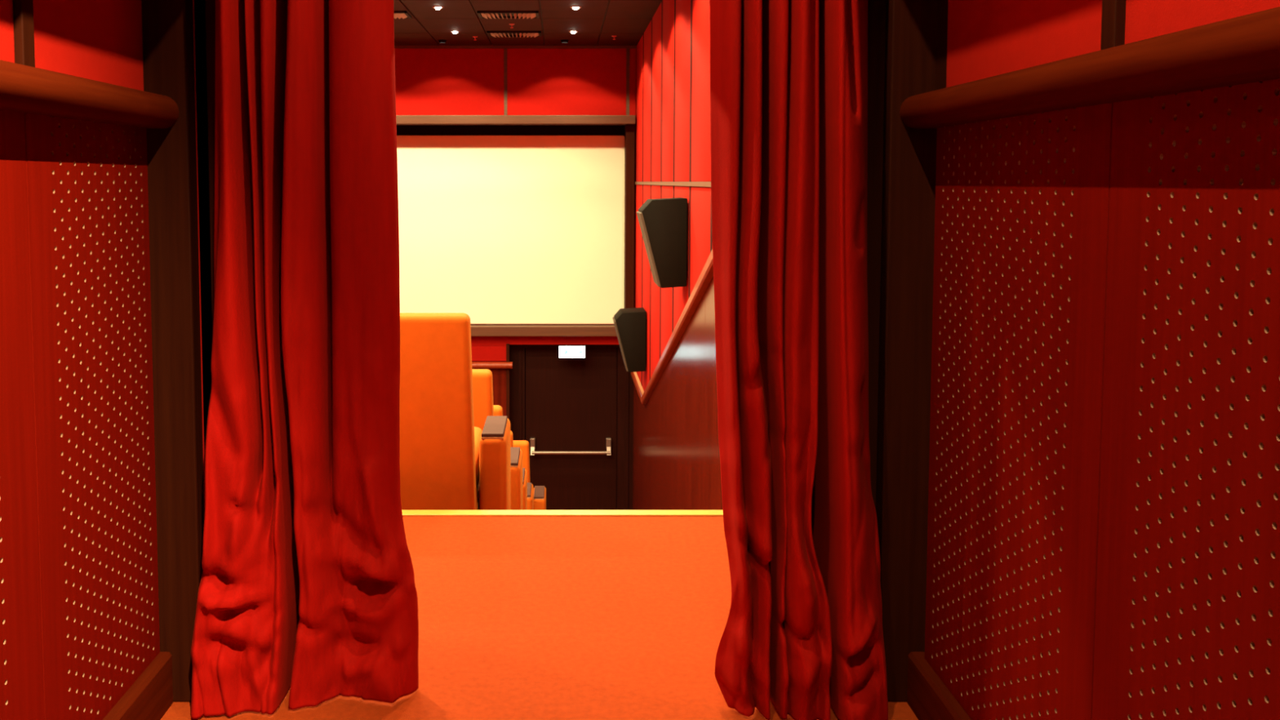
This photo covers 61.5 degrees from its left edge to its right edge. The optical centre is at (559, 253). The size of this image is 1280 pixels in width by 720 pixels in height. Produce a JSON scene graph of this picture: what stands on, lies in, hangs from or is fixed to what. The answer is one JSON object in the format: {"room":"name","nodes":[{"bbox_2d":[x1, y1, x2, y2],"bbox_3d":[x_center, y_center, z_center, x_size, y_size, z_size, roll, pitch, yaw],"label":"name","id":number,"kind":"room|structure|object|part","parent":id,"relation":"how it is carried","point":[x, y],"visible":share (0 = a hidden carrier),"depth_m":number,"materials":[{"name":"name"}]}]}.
{"room":"cinema entrance corridor","nodes":[
{"label":"cinema entrance corridor","id":0,"kind":"room"},
{"bbox_2d":[0,0,143,90],"bbox_3d":[-0.929,-0.522,-0.137,0.012,0.739,4.996,0,4,0],"label":"wall","id":1,"kind":"structure","parent":0,"point":[96,40],"depth_m":2.09,"materials":[{"name":"red fabric"}]},
{"bbox_2d":[12,0,35,66],"bbox_3d":[-0.919,-0.653,1.812,0.024,0.739,0.040,0,4,0],"label":"trim","id":2,"kind":"structure","parent":1,"relation":"attached to","point":[23,10],"depth_m":1.81,"materials":[{"name":"brown wood"}]},
{"bbox_2d":[192,0,212,516],"bbox_3d":[-1.778,0.939,2.584,5.445,5.620,0.130,0,4,0],"label":"wall","id":3,"kind":"structure","parent":0,"point":[197,113],"depth_m":2.45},
{"bbox_2d":[141,0,215,702],"bbox_3d":[-0.851,-0.017,2.494,0.177,2.100,0.180,0,4,0],"label":"trim","id":4,"kind":"structure","parent":3,"relation":"attached to","point":[167,25],"depth_m":2.42,"materials":[{"name":"brown wood"}]},
{"bbox_2d":[191,0,418,719],"bbox_3d":[-0.542,-0.017,2.492,0.418,2.090,0.552,2,4,24],"label":"curtain","id":5,"kind":"object","parent":3,"relation":"hanging from","point":[307,588],"visible":1,"depth_m":2.40,"materials":[{"name":"red fabric"}]},
{"bbox_2d":[866,0,937,702],"bbox_3d":[0.771,-0.017,2.494,0.152,2.100,0.180,0,4,0],"label":"trim","id":6,"kind":"structure","parent":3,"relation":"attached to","point":[902,33],"depth_m":2.43,"materials":[{"name":"brown wood"}]},
{"bbox_2d":[402,0,609,44],"bbox_3d":[-1.762,-2.046,7.219,5.275,0.084,9.520,0,4,0],"label":"ceiling","id":7,"kind":"structure","parent":0,"point":[539,0],"depth_m":10.23,"materials":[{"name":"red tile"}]},
{"bbox_2d":[393,0,662,45],"bbox_3d":[-1.762,-1.995,7.172,5.263,0.020,9.408,0,4,0],"label":"ceiling tiles","id":8,"kind":"structure","parent":7,"relation":"attached to","point":[628,20],"depth_m":10.07,"materials":[{"name":"brown"}]},
{"bbox_2d":[394,10,411,18],"bbox_3d":[-1.620,-2.135,9.598,0.540,0.026,0.320,0,4,0],"label":"ceiling vent","id":9,"kind":"object","parent":8,"relation":"attached to","point":[397,14],"visible":0.32,"depth_m":9.56,"materials":[{"name":"black metal"}]},
{"bbox_2d":[431,5,444,9],"bbox_3d":[-1.050,-2.111,9.229,0.100,0.024,0.100,0,4,0],"label":"recessed light","id":10,"kind":"object","parent":8,"relation":"attached to","point":[437,7],"visible":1,"depth_m":9.21,"materials":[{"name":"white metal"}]},
{"bbox_2d":[438,39,446,43],"bbox_3d":[-1.250,-2.255,11.395,0.100,0.027,0.100,0,4,0],"label":"recessed light","id":11,"kind":"object","parent":8,"relation":"attached to","point":[441,41],"visible":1,"depth_m":11.37,"materials":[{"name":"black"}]},
{"bbox_2d":[476,10,538,18],"bbox_3d":[-0.460,-2.135,9.598,0.540,0.026,0.320,0,4,0],"label":"ceiling vent","id":12,"kind":"object","parent":8,"relation":"attached to","point":[482,14],"visible":1,"depth_m":9.57,"materials":[{"name":"black metal"}]},
{"bbox_2d":[486,31,541,37],"bbox_3d":[-0.460,-2.220,10.856,0.540,0.026,0.320,0,4,0],"label":"ceiling vent","id":13,"kind":"object","parent":8,"relation":"attached to","point":[491,33],"visible":1,"depth_m":10.79,"materials":[{"name":"black metal"}]},
{"bbox_2d":[560,39,568,43],"bbox_3d":[0.050,-2.255,11.395,0.100,0.027,0.100,0,4,0],"label":"recessed light","id":14,"kind":"object","parent":8,"relation":"attached to","point":[563,41],"visible":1,"depth_m":11.36,"materials":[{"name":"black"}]},
{"bbox_2d":[569,5,581,9],"bbox_3d":[0.135,-2.111,9.229,0.100,0.024,0.100,0,4,0],"label":"recessed light","id":15,"kind":"object","parent":8,"relation":"attached to","point":[575,7],"visible":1,"depth_m":9.21,"materials":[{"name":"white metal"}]},
{"bbox_2d":[439,44,638,415],"bbox_3d":[-1.762,0.380,12.243,5.275,5.440,0.420,0,4,0],"label":"wall","id":16,"kind":"structure","parent":0,"point":[475,340],"depth_m":12.09,"materials":[{"name":"red paint"}]},
{"bbox_2d":[394,48,504,115],"bbox_3d":[-1.240,-1.901,11.888,1.240,0.740,0.022,0,4,0],"label":"fabric panel","id":17,"kind":"object","parent":16,"relation":"attached to","point":[428,81],"visible":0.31,"depth_m":11.88,"materials":[{"name":"red fabric"}]},
{"bbox_2d":[471,346,506,360],"bbox_3d":[-1.103,1.127,12.094,0.995,0.170,0.016,0,4,0],"label":"fabric panel","id":18,"kind":"object","parent":16,"relation":"attached to","point":[478,353],"visible":0.44,"depth_m":12.08,"materials":[{"name":"red fabric"}]},
{"bbox_2d":[471,361,512,368],"bbox_3d":[-2.467,1.259,12.068,3.865,0.070,0.092,0,4,0],"label":"wall rail","id":19,"kind":"object","parent":16,"relation":"attached to","point":[475,365],"visible":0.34,"depth_m":12.03,"materials":[{"name":"brown wood"}]},
{"bbox_2d":[503,48,506,115],"bbox_3d":[-0.603,-1.901,11.891,0.034,0.740,0.036,0,4,0],"label":"trim","id":20,"kind":"structure","parent":16,"relation":"attached to","point":[504,49],"depth_m":11.87,"materials":[{"name":"brown wood"}]},
{"bbox_2d":[506,343,510,421],"bbox_3d":[-0.588,2.059,12.210,0.035,2.095,0.150,0,4,0],"label":"trim","id":21,"kind":"structure","parent":16,"relation":"attached to","point":[508,345],"depth_m":12.10,"materials":[{"name":"brown wood"}]},
{"bbox_2d":[394,45,636,48],"bbox_3d":[-1.778,-2.284,11.859,5.245,0.029,0.050,0,4,0],"label":"trim","id":22,"kind":"structure","parent":16,"relation":"attached to","point":[395,46],"depth_m":11.83,"materials":[{"name":"brown wood"}]},
{"bbox_2d":[395,115,635,336],"bbox_3d":[-1.711,-0.303,11.972,5.078,2.450,0.330,0,4,0],"label":"projection screen","id":23,"kind":"object","parent":16,"relation":"attached to","point":[507,220],"visible":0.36,"depth_m":12.09,"materials":[{"name":"white fabric"}]},
{"bbox_3d":[-1.711,-1.477,11.877,5.078,0.095,0.299,0,4,0],"label":"frame","id":24,"kind":"part","parent":23,"relation":"part of","materials":[{"name":"brown wood"}]},
{"bbox_3d":[-1.711,0.863,12.075,5.078,0.110,0.219,0,4,0],"label":"frame","id":25,"kind":"part","parent":23,"relation":"part of","materials":[{"name":"brown wood"}]},
{"bbox_3d":[0.778,-0.313,12.005,0.100,2.245,0.199,0,4,0],"label":"frame","id":26,"kind":"part","parent":23,"relation":"part of","materials":[{"name":"brown wood"}]},
{"bbox_2d":[506,48,626,115],"bbox_3d":[0.075,-1.901,11.888,1.320,0.740,0.022,0,4,0],"label":"fabric panel","id":27,"kind":"object","parent":16,"relation":"attached to","point":[540,81],"visible":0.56,"depth_m":11.88,"materials":[{"name":"red fabric"}]},
{"bbox_2d":[510,344,633,510],"bbox_3d":[0.145,2.054,12.355,1.440,2.085,0.180,0,4,0],"label":"door","id":28,"kind":"structure","parent":16,"relation":"in","point":[572,405],"depth_m":12.37,"materials":[{"name":"brown wood"}]},
{"bbox_2d":[558,344,585,358],"bbox_3d":[0.135,1.101,12.054,0.298,0.140,0.084,0,4,0],"label":"exit sign","id":29,"kind":"object","parent":28,"relation":"attached to","point":[565,351],"visible":1,"depth_m":12.02,"materials":[{"name":"white plastic"}]},
{"bbox_2d":[626,48,629,115],"bbox_3d":[0.753,-1.901,11.891,0.034,0.740,0.036,0,4,0],"label":"trim","id":30,"kind":"structure","parent":16,"relation":"attached to","point":[627,49],"depth_m":11.87,"materials":[{"name":"brown wood"}]},
{"bbox_2d":[629,48,635,115],"bbox_3d":[0.807,-1.901,11.888,0.071,0.740,0.022,0,4,0],"label":"fabric panel","id":31,"kind":"object","parent":16,"relation":"attached to","point":[632,51],"visible":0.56,"depth_m":11.88,"materials":[{"name":"red fabric"}]},
{"bbox_2d":[160,515,918,719],"bbox_3d":[-1.756,1.342,0.681,5.287,0.370,6.380,0,4,0],"label":"floor","id":32,"kind":"structure","parent":0,"point":[520,617],"depth_m":2.91,"materials":[{"name":"orange carpet"}]},
{"bbox_2d":[401,510,723,515],"bbox_3d":[-1.772,0.954,3.882,5.235,0.036,0.059,0,4,0],"label":"trim","id":33,"kind":"structure","parent":32,"relation":"attached to","point":[405,513],"depth_m":3.87,"materials":[{"name":"gold metal"}]},
{"bbox_2d":[632,0,1279,510],"bbox_3d":[0.905,0.829,4.967,0.148,5.720,15.000,0,4,0],"label":"wall","id":34,"kind":"structure","parent":0,"point":[987,38],"depth_m":2.28,"materials":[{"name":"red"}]},
{"bbox_2d":[635,184,642,382],"bbox_3d":[0.860,0.297,11.516,0.030,2.073,0.940,0,4,0],"label":"fabric panel","id":35,"kind":"object","parent":34,"relation":"attached to","point":[638,187],"visible":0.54,"depth_m":11.50,"materials":[{"name":"red fabric"}]},
{"bbox_2d":[635,35,643,181],"bbox_3d":[0.860,-1.516,11.394,0.030,1.499,0.940,0,4,0],"label":"fabric panel","id":36,"kind":"object","parent":34,"relation":"attached to","point":[640,45],"visible":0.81,"depth_m":11.38,"materials":[{"name":"red fabric"}]},
{"bbox_2d":[640,32,645,384],"bbox_3d":[0.859,-0.433,10.966,0.033,3.604,0.057,0,4,0],"label":"trim","id":37,"kind":"structure","parent":34,"relation":"attached to","point":[643,33],"depth_m":10.90,"materials":[{"name":"red"}]},
{"bbox_2d":[641,184,650,391],"bbox_3d":[0.860,0.364,10.518,0.030,2.073,0.940,0,4,0],"label":"fabric panel","id":38,"kind":"object","parent":34,"relation":"attached to","point":[646,188],"visible":0.46,"depth_m":10.42,"materials":[{"name":"red fabric"}]},
{"bbox_2d":[612,307,647,372],"bbox_3d":[0.686,0.845,10.560,0.321,0.591,0.360,0,4,0],"label":"wall speaker","id":39,"kind":"object","parent":38,"relation":"attached to","point":[630,324],"visible":1,"depth_m":10.38,"materials":[{"name":"grey paint"}]},
{"bbox_2d":[612,316,628,371],"bbox_3d":[0.595,0.889,10.563,0.140,0.489,0.348,0,4,0],"label":"grille","id":40,"kind":"object","parent":39,"relation":"attached to","point":[621,324],"depth_m":10.38,"materials":[{"name":"brown fabric"}]},
{"bbox_2d":[643,20,651,181],"bbox_3d":[0.860,-1.449,10.396,0.030,1.499,0.940,0,4,0],"label":"fabric panel","id":41,"kind":"object","parent":34,"relation":"attached to","point":[647,33],"visible":0.77,"depth_m":10.42,"materials":[{"name":"red fabric"}]},
{"bbox_2d":[648,17,654,381],"bbox_3d":[0.859,-0.454,9.962,0.033,3.428,0.057,0,4,0],"label":"trim","id":42,"kind":"structure","parent":34,"relation":"attached to","point":[651,18],"depth_m":9.92,"materials":[{"name":"red"}]},
{"bbox_2d":[650,185,660,377],"bbox_3d":[0.860,0.342,9.514,0.030,1.894,0.940,0,4,0],"label":"fabric panel","id":43,"kind":"object","parent":34,"relation":"attached to","point":[655,189],"visible":0.29,"depth_m":9.52,"materials":[{"name":"red fabric"}]},
{"bbox_2d":[651,1,662,181],"bbox_3d":[0.860,-1.382,9.399,0.030,1.499,0.940,0,4,0],"label":"fabric panel","id":44,"kind":"object","parent":34,"relation":"attached to","point":[656,19],"visible":0.81,"depth_m":9.36,"materials":[{"name":"red fabric"}]},
{"bbox_2d":[659,0,665,358],"bbox_3d":[0.859,-0.570,8.952,0.033,3.060,0.057,0,4,0],"label":"trim","id":45,"kind":"structure","parent":34,"relation":"attached to","point":[662,0],"depth_m":8.90,"materials":[{"name":"red"}]},
{"bbox_2d":[660,185,673,356],"bbox_3d":[0.860,0.226,8.504,0.030,1.527,0.940,0,4,0],"label":"fabric panel","id":46,"kind":"object","parent":34,"relation":"attached to","point":[666,190],"visible":0.31,"depth_m":8.57,"materials":[{"name":"red fabric"}]},
{"bbox_2d":[661,0,674,181],"bbox_3d":[0.860,-1.315,8.401,0.030,1.499,0.940,0,4,0],"label":"fabric panel","id":47,"kind":"object","parent":34,"relation":"attached to","point":[668,52],"visible":0.84,"depth_m":8.38,"materials":[{"name":"red fabric"}]},
{"bbox_2d":[631,248,713,404],"bbox_3d":[0.837,0.212,7.321,0.073,2.965,9.420,0,4,0],"label":"stair rail","id":48,"kind":"object","parent":34,"relation":"attached to","point":[706,275],"visible":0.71,"depth_m":7.31,"materials":[{"name":"brown wood"}]},
{"bbox_2d":[635,182,711,186],"bbox_3d":[0.854,-0.551,8.437,0.042,0.030,6.990,0,4,0],"label":"trim","id":49,"kind":"structure","parent":34,"relation":"attached to","point":[671,184],"depth_m":7.47,"materials":[{"name":"brown wood"}]},
{"bbox_2d":[671,0,678,333],"bbox_3d":[0.859,-0.687,7.942,0.033,2.692,0.057,0,4,0],"label":"trim","id":50,"kind":"structure","parent":34,"relation":"attached to","point":[674,0],"depth_m":7.93,"materials":[{"name":"red"}]},
{"bbox_2d":[673,186,688,329],"bbox_3d":[0.860,0.110,7.494,0.030,1.159,0.940,0,4,0],"label":"fabric panel","id":51,"kind":"object","parent":34,"relation":"attached to","point":[680,293],"visible":0.34,"depth_m":7.47,"materials":[{"name":"red fabric"}]},
{"bbox_2d":[636,197,688,288],"bbox_3d":[0.686,-0.079,7.211,0.321,0.591,0.360,0,4,0],"label":"wall speaker","id":52,"kind":"object","parent":51,"relation":"attached to","point":[663,222],"visible":1,"depth_m":7.03,"materials":[{"name":"grey paint"}]},
{"bbox_2d":[636,211,660,287],"bbox_3d":[0.595,-0.035,7.214,0.140,0.489,0.348,0,4,0],"label":"grille","id":53,"kind":"object","parent":52,"relation":"attached to","point":[649,221],"depth_m":7.03,"materials":[{"name":"brown fabric"}]},
{"bbox_2d":[674,0,690,181],"bbox_3d":[0.860,-1.248,7.403,0.030,1.499,0.940,0,4,0],"label":"fabric panel","id":54,"kind":"object","parent":34,"relation":"attached to","point":[682,32],"visible":0.84,"depth_m":7.37,"materials":[{"name":"red fabric"}]},
{"bbox_2d":[688,0,695,298],"bbox_3d":[0.859,-0.803,6.932,0.033,2.325,0.057,0,4,0],"label":"trim","id":55,"kind":"structure","parent":34,"relation":"attached to","point":[691,65],"depth_m":6.93,"materials":[{"name":"red"}]},
{"bbox_2d":[689,186,711,295],"bbox_3d":[0.860,-0.007,6.484,0.030,0.792,0.940,0,4,0],"label":"fabric panel","id":56,"kind":"object","parent":34,"relation":"attached to","point":[700,197],"visible":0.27,"depth_m":6.51,"materials":[{"name":"red fabric"}]},
{"bbox_2d":[690,0,711,181],"bbox_3d":[0.860,-1.181,6.405,0.030,1.499,0.940,0,4,0],"label":"fabric panel","id":57,"kind":"object","parent":34,"relation":"attached to","point":[700,171],"visible":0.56,"depth_m":6.43,"materials":[{"name":"red fabric"}]},
{"bbox_2d":[710,203,712,253],"bbox_3d":[0.859,-0.919,5.922,0.033,1.957,0.057,0,4,0],"label":"trim","id":58,"kind":"structure","parent":34,"relation":"attached to","point":[711,234],"depth_m":5.96,"materials":[{"name":"red"}]},
{"bbox_2d":[710,0,888,719],"bbox_3d":[0.607,-0.016,2.475,0.380,2.090,0.505,2,5,32],"label":"curtain","id":59,"kind":"object","parent":34,"relation":"hanging from","point":[803,632],"visible":1,"depth_m":2.33,"materials":[{"name":"red fabric"}]},
{"bbox_2d":[934,0,948,90],"bbox_3d":[0.840,-0.688,2.322,0.014,0.739,0.075,0,4,0],"label":"trim","id":60,"kind":"structure","parent":34,"relation":"attached to","point":[942,5],"depth_m":2.34,"materials":[{"name":"brown wood"}]},
{"bbox_2d":[1100,0,1125,49],"bbox_3d":[0.827,-0.637,1.576,0.024,0.739,0.040,0,4,0],"label":"trim","id":61,"kind":"structure","parent":34,"relation":"attached to","point":[1113,11],"depth_m":1.58,"materials":[{"name":"brown wood"}]},
{"bbox_3d":[-1.778,2.248,8.237,5.245,2.450,8.465,0,4,0],"label":"floor","id":62,"kind":"structure","parent":0,"visible":0},
{"bbox_2d":[400,312,511,510],"bbox_3d":[-0.645,0.742,4.535,0.856,1.052,0.729,0,4,0],"label":"seat","id":63,"kind":"object","parent":62,"relation":"on","point":[447,462],"visible":0.34,"depth_m":4.18,"materials":[{"name":"orange fabric"}]},
{"bbox_3d":[-0.645,0.710,4.267,0.623,0.952,0.197,0,4,0],"label":"backrest","id":64,"kind":"part","parent":63,"relation":"part of","materials":[{"name":"orange fabric"}]},
{"bbox_2d":[474,426,482,488],"bbox_3d":[-0.645,0.902,4.626,0.600,0.200,0.570,0,4,0],"label":"seat cushion","id":65,"kind":"object","parent":63,"relation":"on","point":[477,431],"depth_m":4.55,"materials":[{"name":"orange fabric"}]},
{"bbox_3d":[-0.273,0.998,4.542,0.111,0.540,0.410,0,4,0],"label":"armrest","id":66,"kind":"part","parent":63,"relation":"part of","materials":[{"name":"orange fabric"}]},
{"bbox_2d":[471,368,522,510],"bbox_3d":[-0.633,1.091,5.718,0.856,1.052,0.729,0,4,0],"label":"seat","id":67,"kind":"object","parent":62,"relation":"on","point":[482,386],"visible":0.08,"depth_m":5.34,"materials":[{"name":"orange fabric"}]},
{"bbox_3d":[-0.633,1.059,5.450,0.623,0.952,0.197,0,4,0],"label":"backrest","id":68,"kind":"part","parent":67,"relation":"part of","materials":[{"name":"orange fabric"}]},
{"bbox_3d":[-0.261,1.347,5.725,0.111,0.540,0.410,0,4,0],"label":"armrest","id":69,"kind":"part","parent":67,"relation":"part of","materials":[{"name":"orange fabric"}]},
{"bbox_2d":[493,404,527,510],"bbox_3d":[-0.645,1.441,6.902,0.856,1.052,0.729,0,4,0],"label":"seat","id":70,"kind":"object","parent":62,"relation":"on","point":[498,411],"visible":0.1,"depth_m":6.71,"materials":[{"name":"orange fabric"}]},
{"bbox_3d":[-0.645,1.409,6.633,0.623,0.952,0.197,0,4,0],"label":"backrest","id":71,"kind":"part","parent":70,"relation":"part of","materials":[{"name":"orange fabric"}]},
{"bbox_3d":[-0.273,1.697,6.908,0.111,0.540,0.410,0,4,0],"label":"armrest","id":72,"kind":"part","parent":70,"relation":"part of","materials":[{"name":"orange fabric"}]},
{"bbox_2d":[510,431,533,510],"bbox_3d":[-0.633,1.790,8.085,0.856,1.052,0.729,0,4,0],"label":"seat","id":73,"kind":"object","parent":62,"relation":"on","point":[530,486],"visible":0.09,"depth_m":7.88,"materials":[{"name":"orange fabric"}]},
{"bbox_3d":[-0.633,1.758,7.816,0.623,0.952,0.197,0,4,0],"label":"backrest","id":74,"kind":"part","parent":73,"relation":"part of","materials":[{"name":"orange fabric"}]},
{"bbox_3d":[-0.261,2.046,8.091,0.111,0.540,0.410,0,4,0],"label":"armrest","id":75,"kind":"part","parent":73,"relation":"part of","materials":[{"name":"orange fabric"}]},
{"bbox_2d":[513,440,546,510],"bbox_3d":[-0.550,2.070,9.263,0.856,1.052,0.729,0,4,0],"label":"seat","id":76,"kind":"object","parent":62,"relation":"on","point":[539,491],"visible":0.16,"depth_m":9.05,"materials":[{"name":"orange fabric"}]},
{"bbox_3d":[-0.550,2.038,8.994,0.623,0.952,0.197,0,4,0],"label":"backrest","id":77,"kind":"part","parent":76,"relation":"part of","materials":[{"name":"orange fabric"}]},
{"bbox_3d":[-0.177,2.326,9.270,0.111,0.540,0.410,0,4,0],"label":"armrest","id":78,"kind":"part","parent":76,"relation":"part of","materials":[{"name":"orange fabric"}]},
{"bbox_3d":[-0.972,-0.218,-0.115,0.074,3.050,5.000,0,4,0],"label":"wall","id":79,"kind":"structure","parent":0,"visible":0},
{"bbox_2d":[0,109,44,719],"bbox_3d":[-0.926,0.370,1.490,0.015,1.261,0.780,0,4,0],"label":"perforated panel","id":80,"kind":"object","parent":79,"relation":"attached to","point":[21,664],"visible":0.98,"depth_m":1.82,"materials":[{"name":"brown wood"}]},
{"bbox_2d":[24,112,159,719],"bbox_3d":[-0.926,0.326,2.152,0.015,1.261,0.541,0,4,0],"label":"perforated panel","id":81,"kind":"object","parent":79,"relation":"attached to","point":[87,193],"visible":0.96,"depth_m":2.11,"materials":[{"name":"brown wood"}]},
{"bbox_2d":[102,651,173,719],"bbox_3d":[-0.913,1.144,-0.024,0.040,0.121,4.999,0,4,0],"label":"baseboard","id":82,"kind":"structure","parent":79,"relation":"attached to","point":[150,696],"depth_m":2.35,"materials":[{"name":"brown wood"}]},
{"bbox_3d":[0.880,-0.218,-0.115,0.074,3.050,5.000,0,4,0],"label":"wall","id":83,"kind":"structure","parent":0,"visible":0},
{"bbox_2d":[906,651,971,719],"bbox_3d":[0.821,1.144,-0.024,0.040,0.121,4.999,0,4,0],"label":"baseboard","id":84,"kind":"structure","parent":83,"relation":"attached to","point":[928,697],"depth_m":2.35,"materials":[{"name":"brown wood"}]},
{"bbox_2d":[924,102,1112,719],"bbox_3d":[0.835,0.335,2.018,0.015,1.261,0.747,0,4,0],"label":"perforated panel","id":85,"kind":"object","parent":83,"relation":"attached to","point":[1022,207],"visible":0.98,"depth_m":1.94,"materials":[{"name":"brown wood"}]},
{"bbox_2d":[1091,78,1279,719],"bbox_3d":[0.835,0.386,1.254,0.015,1.261,0.780,0,4,0],"label":"perforated panel","id":86,"kind":"object","parent":83,"relation":"attached to","point":[1187,623],"visible":0.98,"depth_m":1.41,"materials":[{"name":"brown wood"}]},
{"bbox_3d":[-0.927,0.570,-0.729,0.015,1.361,3.669,0,4,0],"label":"wall","id":87,"kind":"structure","parent":0,"visible":0},
{"bbox_2d":[0,59,178,128],"bbox_3d":[-0.890,-0.147,-0.111,0.086,0.073,4.999,0,4,0],"label":"wall rail","id":88,"kind":"object","parent":87,"relation":"attached to","point":[23,88],"visible":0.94,"depth_m":1.91,"materials":[{"name":"brown wood"}]},
{"bbox_3d":[0.835,0.578,-0.847,0.015,1.361,3.432,0,4,0],"label":"wall","id":89,"kind":"structure","parent":0,"visible":0},
{"bbox_2d":[899,6,1279,128],"bbox_3d":[0.798,-0.147,-0.111,0.086,0.073,4.999,0,4,0],"label":"wall rail","id":90,"kind":"object","parent":89,"relation":"attached to","point":[1243,49],"visible":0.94,"depth_m":1.45,"materials":[{"name":"brown wood"}]}
]}

